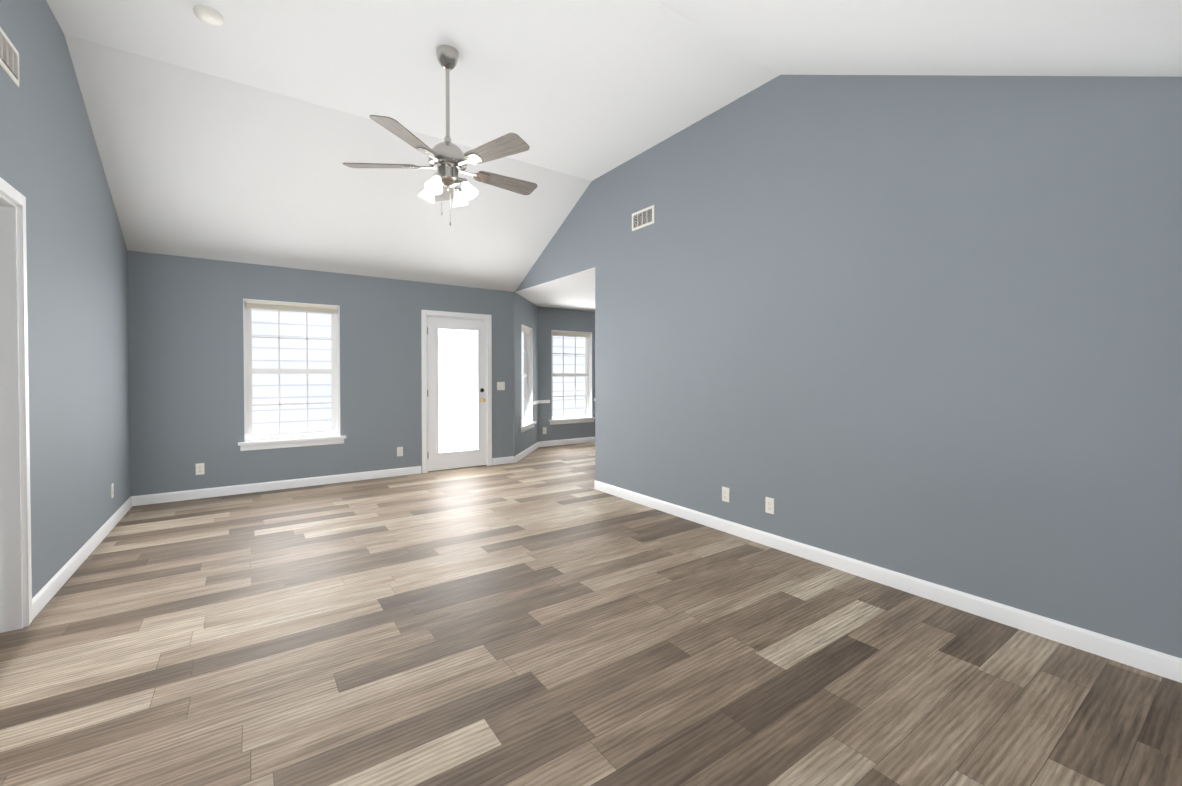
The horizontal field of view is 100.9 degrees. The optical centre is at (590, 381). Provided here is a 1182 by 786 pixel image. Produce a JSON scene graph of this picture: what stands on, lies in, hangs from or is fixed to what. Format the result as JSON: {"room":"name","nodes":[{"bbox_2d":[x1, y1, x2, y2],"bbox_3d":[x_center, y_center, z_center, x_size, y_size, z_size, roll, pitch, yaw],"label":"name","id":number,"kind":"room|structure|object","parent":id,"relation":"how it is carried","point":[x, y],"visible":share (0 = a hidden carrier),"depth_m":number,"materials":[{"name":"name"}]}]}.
{"room":"empty living room","nodes":[
{"label":"empty living room","id":0,"kind":"room"},
{"bbox_2d":[0,0,130,597],"bbox_3d":[-2.220,-0.554,1.408,0.150,3.610,8.124,-1,1,-35],"label":"wall","id":1,"kind":"structure","parent":0,"point":[52,169],"depth_m":3.03,"materials":[{"name":"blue paint"}]},
{"bbox_2d":[0,27,19,86],"bbox_3d":[-2.761,-1.551,2.308,0.015,0.170,0.320,-1,1,-35],"label":"air vent","id":2,"kind":"object","parent":1,"relation":"in","point":[9,58],"visible":1,"depth_m":2.33,"materials":[{"name":"white plastic"}]},
{"bbox_2d":[0,177,31,632],"bbox_3d":[-2.663,0.155,2.051,0.190,2.156,0.922,-1,1,-35],"label":"door frame","id":3,"kind":"structure","parent":1,"relation":"in","point":[11,599],"depth_m":2.40,"materials":[{"name":"white wood"}]},
{"bbox_2d":[32,496,135,619],"bbox_3d":[-3.629,1.165,3.580,0.014,0.095,2.640,-1,1,-35],"label":"baseboard","id":4,"kind":"structure","parent":1,"relation":"attached to","point":[60,578],"depth_m":3.15,"materials":[{"name":"white wood"}]},
{"bbox_2d":[111,483,113,497],"bbox_3d":[-3.959,0.906,4.041,0.009,0.115,0.070,-1,1,-35],"label":"electrical outlet","id":5,"kind":"object","parent":1,"relation":"attached to","point":[112,490],"visible":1,"depth_m":4.03,"materials":[{"name":"white plastic"}]},
{"bbox_2d":[127,250,512,495],"bbox_3d":[-2.852,-0.159,5.842,4.206,2.700,0.150,-1,1,-35],"label":"wall","id":6,"kind":"structure","parent":0,"point":[186,362],"depth_m":5.19,"materials":[{"name":"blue paint"}]},
{"bbox_2d":[196,463,204,474],"bbox_3d":[-3.977,0.893,4.969,0.070,0.115,0.009,-1,1,-35],"label":"electrical outlet","id":7,"kind":"object","parent":6,"relation":"attached to","point":[199,468],"visible":1,"depth_m":4.97,"materials":[{"name":"white plastic"}]},
{"bbox_2d":[136,466,420,505],"bbox_3d":[-3.286,1.139,5.454,2.731,0.095,0.014,-1,1,-35],"label":"baseboard","id":8,"kind":"structure","parent":6,"relation":"attached to","point":[321,480],"depth_m":5.30,"materials":[{"name":"white wood"}]},
{"bbox_2d":[238,299,345,450],"bbox_3d":[-3.330,-0.073,5.475,1.026,1.609,0.198,-1,1,-35],"label":"window","id":9,"kind":"structure","parent":6,"relation":"in","point":[279,440],"depth_m":5.46,"materials":[{"name":"white"}]},
{"bbox_2d":[397,447,402,455],"bbox_3d":[-2.381,0.878,6.089,0.070,0.115,0.009,-1,1,-35],"label":"electrical outlet","id":10,"kind":"object","parent":6,"relation":"attached to","point":[399,451],"visible":1,"depth_m":6.09,"materials":[{"name":"white plastic"}]},
{"bbox_2d":[427,316,485,470],"bbox_3d":[-1.770,0.162,6.497,0.802,1.993,0.124,-1,1,-35],"label":"back door","id":11,"kind":"structure","parent":6,"relation":"in","point":[456,368],"depth_m":6.51,"materials":[{"name":"white"}]},
{"bbox_2d":[421,310,491,472],"bbox_3d":[-1.812,0.129,6.562,0.952,2.086,0.172,-1,1,-35],"label":"door frame","id":12,"kind":"structure","parent":6,"relation":"attached to","point":[424,313],"depth_m":6.44,"materials":[{"name":"white wood"}]},
{"bbox_2d":[497,382,504,389],"bbox_3d":[-1.265,0.068,6.862,0.116,0.115,0.010,-1,1,-35],"label":"light switch","id":13,"kind":"object","parent":6,"relation":"attached to","point":[500,385],"visible":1,"depth_m":6.86,"materials":[{"name":"white plastic"}]},
{"bbox_2d":[492,453,519,464],"bbox_3d":[-1.224,1.120,6.902,0.365,0.095,0.014,-1,1,-35],"label":"baseboard","id":14,"kind":"structure","parent":6,"relation":"attached to","point":[511,459],"depth_m":6.91,"materials":[{"name":"white wood"}]},
{"bbox_2d":[513,291,537,456],"bbox_3d":[-1.074,-0.115,7.769,0.150,2.540,1.592,0,1,7],"label":"wall","id":15,"kind":"structure","parent":0,"point":[525,312],"depth_m":7.35,"materials":[{"name":"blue paint"}]},
{"bbox_2d":[521,325,535,432],"bbox_3d":[-1.053,-0.048,7.721,0.198,1.629,0.830,0,1,7],"label":"nook window","id":16,"kind":"structure","parent":15,"relation":"in","point":[528,422],"depth_m":8.03,"materials":[{"name":"white"}]},
{"bbox_2d":[520,441,555,459],"bbox_3d":[-0.992,1.108,7.740,1.000,0.095,1.080,-1,1,-35],"label":"baseboard","id":17,"kind":"structure","parent":15,"relation":"attached to","point":[524,453],"depth_m":8.18,"materials":[{"name":"white wood"}]},
{"bbox_2d":[538,306,594,441],"bbox_3d":[-0.139,-0.133,9.111,2.110,2.540,0.150,-1,1,-35],"label":"wall","id":18,"kind":"structure","parent":0,"point":[549,319],"depth_m":8.64,"materials":[{"name":"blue paint"}]},
{"bbox_2d":[537,400,549,403],"bbox_3d":[-0.820,0.358,8.536,0.233,0.055,0.018,-1,1,-35],"label":"trim","id":19,"kind":"structure","parent":18,"relation":"attached to","point":[540,401],"depth_m":8.52,"materials":[{"name":"white wood"}]},
{"bbox_2d":[549,330,594,424],"bbox_3d":[-0.365,-0.072,8.921,0.990,1.674,0.198,-1,1,-35],"label":"nook window","id":20,"kind":"structure","parent":18,"relation":"in","point":[575,418],"depth_m":9.03,"materials":[{"name":"white"}]},
{"bbox_2d":[552,437,594,444],"bbox_3d":[-0.092,1.091,9.060,2.010,0.095,0.014,-1,1,-35],"label":"baseboard","id":21,"kind":"structure","parent":18,"relation":"attached to","point":[586,439],"depth_m":8.89,"materials":[{"name":"white wood"}]},
{"bbox_2d":[0,442,1181,785],"bbox_3d":[0.181,1.256,4.020,10.756,0.100,10.600,-1,1,-35],"label":"floor","id":22,"kind":"structure","parent":0,"point":[546,616],"depth_m":2.12,"materials":[{"name":"brown wood"}]},
{"bbox_2d":[46,0,1181,311],"bbox_3d":[0.875,-1.805,4.253,8.506,1.144,9.550,-1,1,-35],"label":"ceiling","id":23,"kind":"structure","parent":0,"point":[246,130],"depth_m":3.57,"materials":[{"name":"white paint"}]},
{"bbox_2d":[193,5,223,25],"bbox_3d":[-2.269,-2.161,2.901,0.144,0.036,0.144,-1,1,-35],"label":"smoke detector","id":24,"kind":"object","parent":23,"relation":"attached to","point":[208,15],"visible":1,"depth_m":2.87,"materials":[{"name":"white plastic"}]},
{"bbox_2d":[343,45,536,225],"bbox_3d":[-0.925,-1.618,3.276,1.254,1.133,1.293,-1,1,-35],"label":"ceiling fan","id":25,"kind":"object","parent":23,"relation":"hanging from","point":[448,160],"visible":1,"depth_m":3.18,"materials":[{"name":"silver metal"}]},
{"bbox_2d":[515,75,1181,658],"bbox_3d":[0.733,-0.600,4.495,0.120,3.600,6.204,-1,1,-35],"label":"wall","id":26,"kind":"structure","parent":0,"point":[927,327],"depth_m":2.77,"materials":[{"name":"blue paint"}]},
{"bbox_2d":[632,205,653,230],"bbox_3d":[0.495,-1.568,4.703,0.015,0.170,0.320,-1,1,-35],"label":"air vent","id":27,"kind":"object","parent":26,"relation":"in","point":[642,218],"visible":1,"depth_m":4.69,"materials":[{"name":"white plastic"}]},
{"bbox_2d":[722,486,728,501],"bbox_3d":[1.078,0.908,3.912,0.009,0.115,0.070,-1,1,-35],"label":"electrical outlet","id":28,"kind":"object","parent":26,"relation":"attached to","point":[725,494],"visible":1,"depth_m":3.91,"materials":[{"name":"white plastic"}]},
{"bbox_2d":[765,497,773,513],"bbox_3d":[1.310,0.912,3.581,0.009,0.115,0.070,-1,1,-35],"label":"electrical outlet","id":29,"kind":"object","parent":26,"relation":"attached to","point":[769,505],"visible":1,"depth_m":3.58,"materials":[{"name":"white plastic"}]},
{"bbox_2d":[594,480,1181,682],"bbox_3d":[1.251,1.163,3.664,0.014,0.095,4.238,-1,1,-35],"label":"baseboard","id":30,"kind":"structure","parent":26,"relation":"attached to","point":[1114,649],"depth_m":2.65,"materials":[{"name":"white wood"}]},
{"label":"outside","id":31,"kind":"structure","parent":0,"visible":0},
{"bbox_2d":[243,308,584,439],"bbox_3d":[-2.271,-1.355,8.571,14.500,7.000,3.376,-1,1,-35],"label":"window panes","id":32,"kind":"structure","parent":31,"point":[325,353],"depth_m":7.37,"materials":[{"name":"glass"}]}
]}

